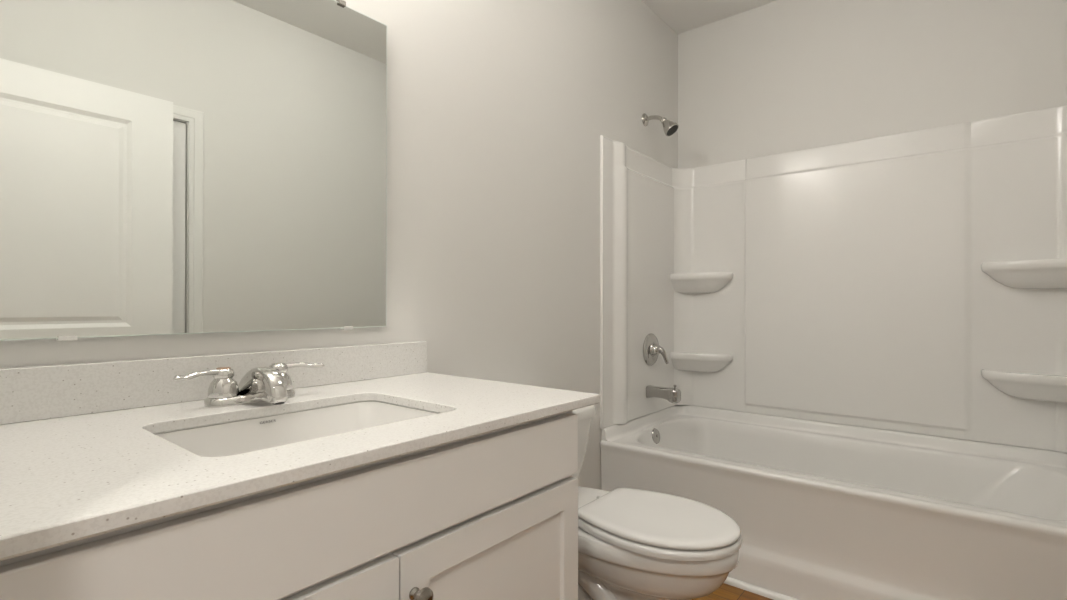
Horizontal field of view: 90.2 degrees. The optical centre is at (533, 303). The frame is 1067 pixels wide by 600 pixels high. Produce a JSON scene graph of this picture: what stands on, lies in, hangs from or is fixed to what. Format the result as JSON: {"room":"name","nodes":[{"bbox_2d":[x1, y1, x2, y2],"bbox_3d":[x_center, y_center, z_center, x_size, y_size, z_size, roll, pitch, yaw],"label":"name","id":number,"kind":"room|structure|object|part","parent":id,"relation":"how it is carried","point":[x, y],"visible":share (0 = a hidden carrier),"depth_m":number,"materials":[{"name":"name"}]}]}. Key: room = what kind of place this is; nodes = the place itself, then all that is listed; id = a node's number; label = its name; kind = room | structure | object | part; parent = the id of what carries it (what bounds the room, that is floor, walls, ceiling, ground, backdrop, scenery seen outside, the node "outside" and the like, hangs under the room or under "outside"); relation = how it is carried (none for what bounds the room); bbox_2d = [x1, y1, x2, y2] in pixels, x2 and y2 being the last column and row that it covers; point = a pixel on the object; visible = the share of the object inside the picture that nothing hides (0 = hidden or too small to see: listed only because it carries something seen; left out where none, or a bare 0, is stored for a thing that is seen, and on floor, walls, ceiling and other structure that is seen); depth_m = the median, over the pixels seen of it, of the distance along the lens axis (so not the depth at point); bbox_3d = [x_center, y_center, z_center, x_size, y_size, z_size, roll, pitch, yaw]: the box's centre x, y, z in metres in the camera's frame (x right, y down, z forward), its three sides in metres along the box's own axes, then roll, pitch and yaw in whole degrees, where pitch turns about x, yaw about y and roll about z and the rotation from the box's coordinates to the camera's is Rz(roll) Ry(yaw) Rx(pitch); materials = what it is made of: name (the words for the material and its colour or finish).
{"room":"bathroom","nodes":[
{"label":"bathroom","id":0,"kind":"room"},
{"bbox_2d":[0,0,677,489],"bbox_3d":[-0.124,-0.228,1.851,0.110,2.448,2.921,0,0,39],"label":"wall","id":1,"kind":"structure","parent":0,"point":[498,111],"depth_m":1.77,"materials":[{"name":"white paint"}]},
{"bbox_2d":[0,0,386,340],"bbox_3d":[-0.636,-0.342,1.126,0.020,0.814,0.760,0,0,39],"label":"mirror","id":2,"kind":"object","parent":1,"relation":"attached to","point":[168,167],"visible":1,"depth_m":1.05,"materials":[{"name":"silver mirror"}]},
{"bbox_2d":[0,341,427,424],"bbox_3d":[-0.619,0.151,1.145,0.020,0.088,0.976,0,0,39],"label":"backsplash","id":3,"kind":"structure","parent":1,"relation":"attached to","point":[33,393],"depth_m":1.01,"materials":[{"name":"stone"}]},
{"bbox_2d":[642,113,678,135],"bbox_3d":[0.604,-0.851,2.517,0.169,0.132,0.072,0,0,39],"label":"showerhead","id":4,"kind":"object","parent":1,"relation":"attached to","point":[669,127],"visible":1,"depth_m":2.49,"materials":[{"name":"silver metal"}]},
{"bbox_3d":[0.579,-0.877,2.538,0.102,0.043,0.019,0,0,39],"label":"arm","id":5,"kind":"part","parent":4,"relation":"part of","materials":[{"name":"silver metal"}]},
{"bbox_2d":[641,0,776,33],"bbox_3d":[0.409,-1.496,0.454,2.710,0.080,4.411,0,0,39],"label":"ceiling","id":6,"kind":"structure","parent":0,"point":[682,16],"depth_m":2.63,"materials":[{"name":"white paint"}]},
{"bbox_2d":[693,583,772,599],"bbox_3d":[0.405,1.022,0.446,2.710,0.060,4.411,0,0,39],"label":"floor","id":7,"kind":"structure","parent":0,"point":[725,592],"depth_m":1.81,"materials":[{"name":"brown wood"}]},
{"bbox_2d":[0,410,577,599],"bbox_3d":[-0.404,0.604,0.934,0.612,0.776,0.910,0,0,39],"label":"vanity cabinet","id":8,"kind":"object","parent":7,"relation":"on","point":[493,515],"visible":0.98,"depth_m":0.73,"materials":[{"name":"white paint"}]},
{"bbox_2d":[0,372,600,560],"bbox_3d":[-0.396,0.206,0.962,0.597,0.020,0.977,0,0,39],"label":"countertop","id":9,"kind":"structure","parent":8,"relation":"on","point":[64,480],"depth_m":0.69,"materials":[{"name":"stone"}]},
{"bbox_2d":[173,362,324,407],"bbox_3d":[-0.527,0.160,1.034,0.156,0.072,0.284,0,0,39],"label":"faucet","id":10,"kind":"object","parent":9,"relation":"on","point":[272,384],"visible":1,"depth_m":1.01,"materials":[{"name":"silver metal"}]},
{"bbox_3d":[-0.619,0.133,0.984,0.021,0.016,0.093,0,0,29],"label":"lever","id":11,"kind":"part","parent":10,"relation":"part of","materials":[{"name":"silver metal"}]},
{"bbox_3d":[-0.597,0.152,1.024,0.053,0.055,0.053,0,0,39],"label":"handle","id":12,"kind":"part","parent":10,"relation":"part of","materials":[{"name":"silver metal"}]},
{"bbox_3d":[-0.527,0.157,1.034,0.156,0.066,0.060,0,0,39],"label":"spout","id":13,"kind":"part","parent":10,"relation":"part of","materials":[{"name":"silver metal"}]},
{"bbox_3d":[-0.530,0.152,1.105,0.053,0.055,0.053,0,0,39],"label":"handle","id":14,"kind":"part","parent":10,"relation":"part of","materials":[{"name":"silver metal"}]},
{"bbox_3d":[-0.495,0.134,1.134,0.093,0.016,0.021,0,0,-40],"label":"lever","id":15,"kind":"part","parent":10,"relation":"part of","materials":[{"name":"silver metal"}]},
{"bbox_2d":[155,401,437,456],"bbox_3d":[-0.383,0.289,0.921,0.360,0.146,0.489,0,0,39],"label":"sink","id":16,"kind":"object","parent":9,"relation":"in","point":[244,436],"visible":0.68,"depth_m":1.03,"materials":[{"name":"white ceramic"}]},
{"bbox_3d":[-0.344,0.624,0.589,0.020,0.525,0.454,0,0,39],"label":"door","id":17,"kind":"part","parent":8,"relation":"part of","materials":[{"name":"white paint"}]},
{"bbox_3d":[-0.163,0.425,0.769,0.030,0.031,0.031,0,0,39],"label":"knob","id":18,"kind":"part","parent":8,"relation":"part of","materials":[{"name":"silver metal"}]},
{"bbox_3d":[-0.057,0.626,0.939,0.020,0.525,0.446,0,0,39],"label":"door","id":19,"kind":"part","parent":8,"relation":"part of","materials":[{"name":"white paint"}]},
{"bbox_2d":[573,405,741,599],"bbox_3d":[0.212,0.665,1.547,0.759,0.660,0.426,0,0,39],"label":"toilet","id":20,"kind":"object","parent":7,"relation":"on","point":[634,544],"visible":0.6,"depth_m":1.35,"materials":[{"name":"white ceramic"}]},
{"bbox_3d":[0.004,0.502,1.719,0.206,0.239,0.410,0,0,39],"label":"tank","id":21,"kind":"part","parent":20,"relation":"part of","materials":[{"name":"white ceramic"}]},
{"bbox_3d":[0.005,0.359,1.718,0.222,0.047,0.426,0,0,39],"label":"tank lid","id":22,"kind":"part","parent":20,"relation":"part of","materials":[{"name":"white ceramic"}]},
{"bbox_3d":[0.346,0.578,1.437,0.409,0.016,0.336,0,0,39],"label":"lid","id":23,"kind":"part","parent":20,"relation":"part of","materials":[{"name":"white plastic"}]},
{"bbox_3d":[0.347,0.600,1.437,0.411,0.020,0.348,0,0,39],"label":"seat","id":24,"kind":"part","parent":20,"relation":"part of","materials":[{"name":"white plastic"}]},
{"bbox_2d":[600,405,1066,599],"bbox_3d":[1.120,0.766,2.058,1.543,0.464,0.773,0,0,39],"label":"bathtub","id":25,"kind":"object","parent":7,"relation":"on","point":[822,510],"visible":0.88,"depth_m":1.84,"materials":[{"name":"white plastic"}]},
{"bbox_3d":[0.578,0.631,2.519,0.029,0.073,0.074,0,0,39],"label":"overflow plate","id":26,"kind":"part","parent":25,"relation":"part of","materials":[{"name":"silver metal"}]},
{"bbox_2d":[724,577,797,599],"bbox_3d":[0.873,0.988,1.744,1.533,0.019,0.017,0,0,39],"label":"trim","id":27,"kind":"structure","parent":25,"relation":"attached to","point":[764,592],"depth_m":1.83,"materials":[{"name":"white paint"}]},
{"bbox_2d":[678,0,1066,168],"bbox_3d":[1.409,-0.224,2.410,1.549,2.448,0.110,0,0,39],"label":"wall","id":28,"kind":"structure","parent":0,"point":[779,76],"depth_m":2.33,"materials":[{"name":"white paint"}]},
{"bbox_2d":[600,104,1066,452],"bbox_3d":[1.128,-0.090,2.068,1.557,1.246,0.775,0,0,39],"label":"shower surround","id":29,"kind":"object","parent":28,"relation":"attached to","point":[915,281],"visible":1,"depth_m":2.29,"materials":[{"name":"white plastic"}]},
{"bbox_3d":[0.542,-0.089,2.550,0.040,1.246,0.774,0,0,39],"label":"panel","id":30,"kind":"part","parent":29,"relation":"part of","materials":[{"name":"white plastic"}]},
{"bbox_2d":[643,333,668,365],"bbox_3d":[0.599,0.224,2.542,0.087,0.156,0.156,0,0,39],"label":"shower valve","id":31,"kind":"object","parent":29,"relation":"attached to","point":[652,349],"visible":1,"depth_m":2.53,"materials":[{"name":"silver metal"}]},
{"bbox_3d":[0.604,0.243,2.538,0.074,0.095,0.058,0,0,39],"label":"lever handle","id":32,"kind":"part","parent":31,"relation":"part of","materials":[{"name":"silver metal"}]},
{"bbox_2d":[646,385,680,402],"bbox_3d":[0.612,0.422,2.505,0.156,0.084,0.058,0,0,39],"label":"tub spout","id":33,"kind":"object","parent":29,"relation":"attached to","point":[673,395],"visible":1,"depth_m":2.47,"materials":[{"name":"silver metal"}]},
{"bbox_2d":[670,352,732,371],"bbox_3d":[0.850,0.306,2.703,0.292,0.102,0.112,0,0,39],"label":"corner shelf","id":34,"kind":"object","parent":29,"relation":"attached to","point":[679,361],"depth_m":2.69,"materials":[{"name":"white plastic"}]},
{"bbox_2d":[670,272,732,293],"bbox_3d":[0.851,-0.101,2.705,0.292,0.102,0.112,0,0,39],"label":"corner shelf","id":35,"kind":"object","parent":29,"relation":"attached to","point":[680,282],"depth_m":2.69,"materials":[{"name":"white plastic"}]},
{"bbox_2d":[981,369,1066,402],"bbox_3d":[1.806,0.305,1.918,0.292,0.102,0.112,0,0,39],"label":"corner shelf","id":36,"kind":"object","parent":29,"relation":"attached to","point":[1000,385],"depth_m":1.94,"materials":[{"name":"white plastic"}]},
{"bbox_2d":[981,259,1066,288],"bbox_3d":[1.806,-0.102,1.919,0.292,0.102,0.112,0,0,39],"label":"corner shelf","id":37,"kind":"object","parent":29,"relation":"attached to","point":[995,273],"depth_m":1.93,"materials":[{"name":"white plastic"}]}
]}

